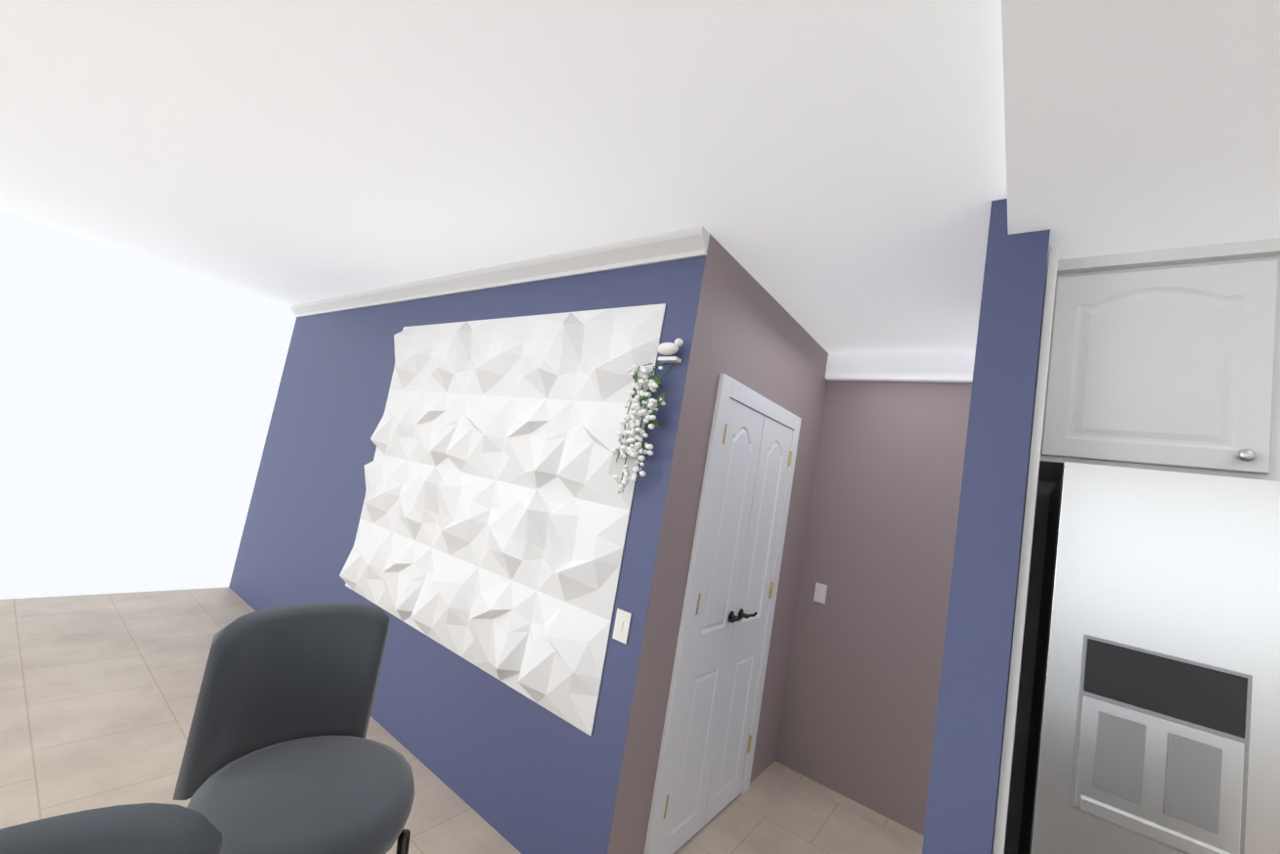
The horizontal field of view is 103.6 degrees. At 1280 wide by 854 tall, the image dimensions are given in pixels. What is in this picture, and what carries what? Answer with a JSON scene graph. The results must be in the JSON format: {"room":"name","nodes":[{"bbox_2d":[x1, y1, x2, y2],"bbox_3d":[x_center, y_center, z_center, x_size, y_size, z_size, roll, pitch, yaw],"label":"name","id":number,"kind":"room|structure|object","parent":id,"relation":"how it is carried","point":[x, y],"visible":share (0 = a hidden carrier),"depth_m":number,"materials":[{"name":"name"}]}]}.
{"room":"kitchen","nodes":[
{"label":"kitchen","id":0,"kind":"room"},
{"bbox_2d":[0,586,924,853],"bbox_3d":[-0.508,1.553,-0.039,10.600,0.060,9.600,5,-7,37],"label":"floor","id":1,"kind":"structure","parent":0,"point":[98,696],"depth_m":2.55,"materials":[{"name":"tile"}]},
{"bbox_2d":[0,802,222,853],"bbox_3d":[-0.643,0.996,0.358,0.550,1.069,0.490,5,-7,37],"label":"stool","id":2,"kind":"object","parent":1,"relation":"on","point":[152,828],"visible":1,"depth_m":0.62,"materials":[{"name":"fabric"}]},
{"bbox_2d":[173,602,414,853],"bbox_3d":[-0.863,1.049,1.246,0.550,1.069,0.490,5,-7,37],"label":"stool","id":3,"kind":"object","parent":1,"relation":"on","point":[283,754],"visible":0.96,"depth_m":1.29,"materials":[{"name":"fabric"}]},
{"bbox_2d":[991,237,1279,853],"bbox_3d":[1.938,0.794,1.124,1.793,2.497,0.791,5,-7,37],"label":"tall cabinet","id":4,"kind":"object","parent":1,"relation":"on","point":[1169,359],"visible":0.98,"depth_m":1.42,"materials":[{"name":"white wood"}]},
{"bbox_2d":[1017,461,1279,853],"bbox_3d":[1.557,1.086,1.234,0.955,1.816,0.896,5,-7,37],"label":"fridge","id":5,"kind":"object","parent":1,"relation":"on","point":[1155,720],"visible":1,"depth_m":1.15,"materials":[{"name":"metal"}]},
{"bbox_2d":[228,255,706,853],"bbox_3d":[-1.666,0.333,3.346,4.469,2.620,0.120,5,-7,37],"label":"wall","id":6,"kind":"structure","parent":0,"point":[520,772],"depth_m":2.56,"materials":[{"name":"blue paint"}]},
{"bbox_2d":[290,224,709,317],"bbox_3d":[-1.507,-0.922,3.398,4.470,0.095,0.070,5,-7,37],"label":"crown molding","id":7,"kind":"structure","parent":6,"relation":"attached to","point":[683,243],"depth_m":2.63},
{"bbox_2d":[339,303,665,736],"bbox_3d":[-0.934,0.249,2.683,2.200,1.760,0.089,5,-7,37],"label":"wall panel","id":8,"kind":"object","parent":6,"relation":"attached to","point":[490,539],"visible":1,"depth_m":2.44,"materials":[{"name":"white plastic"}]},
{"bbox_2d":[612,608,631,643],"bbox_3d":[-0.071,0.777,1.967,0.070,0.115,0.010,5,-7,37],"label":"light switch","id":9,"kind":"object","parent":6,"relation":"attached to","point":[622,626],"visible":1,"depth_m":1.96,"materials":[{"name":"plastic"}]},
{"bbox_2d":[612,338,683,493],"bbox_3d":[0.012,-0.045,2.038,0.247,0.651,0.100,5,-7,37],"label":"decor","id":10,"kind":"object","parent":6,"relation":"attached to","point":[633,422],"visible":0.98,"depth_m":2.02,"materials":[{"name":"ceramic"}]},
{"bbox_2d":[0,0,1007,353],"bbox_3d":[-2.075,-1.286,1.793,5.470,0.100,9.600,5,-7,37],"label":"ceiling","id":11,"kind":"structure","parent":0,"point":[829,176],"depth_m":1.69,"materials":[{"name":"white paint"}]},
{"bbox_2d":[607,233,828,853],"bbox_3d":[0.518,0.641,2.646,0.120,2.620,1.699,5,-7,37],"label":"wall","id":12,"kind":"structure","parent":0,"point":[751,332],"depth_m":2.17,"materials":[{"name":"brown paint"}]},
{"bbox_2d":[643,373,801,853],"bbox_3d":[0.497,0.887,2.496,0.065,2.100,1.010,5,-7,37],"label":"door","id":13,"kind":"structure","parent":12,"relation":"attached to","point":[706,754],"depth_m":2.41,"materials":[{"name":"wood"}]},
{"bbox_2d":[774,351,975,835],"bbox_3d":[1.473,0.844,3.008,1.220,2.620,0.170,5,-7,37],"label":"wall","id":14,"kind":"structure","parent":0,"point":[860,709],"depth_m":2.99,"materials":[{"name":"brown paint"}]},
{"bbox_2d":[813,581,827,603],"bbox_3d":[1.132,1.043,3.164,0.070,0.115,0.010,5,-7,37],"label":"light switch","id":15,"kind":"object","parent":14,"relation":"attached to","point":[819,595],"visible":1,"depth_m":3.16,"materials":[{"name":"plastic"}]},
{"bbox_2d":[922,198,1050,853],"bbox_3d":[1.214,0.671,1.769,0.150,2.620,0.950,5,-7,37],"label":"wall","id":16,"kind":"structure","parent":0,"point":[961,801],"depth_m":1.42,"materials":[{"name":"blue paint"}]},
{"bbox_2d":[1003,480,1057,853],"bbox_3d":[3.373,0.988,0.603,4.730,2.500,0.130,5,-7,37],"label":"wall","id":17,"kind":"structure","parent":0,"point":[1021,738],"depth_m":1.94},
{"bbox_2d":[1001,0,1279,276],"bbox_3d":[1.557,-1.072,-2.177,5.130,0.360,7.700,5,-7,37],"label":"ceiling","id":18,"kind":"structure","parent":0,"point":[1137,125],"depth_m":1.06,"materials":[{"name":"white paint"}]}
]}

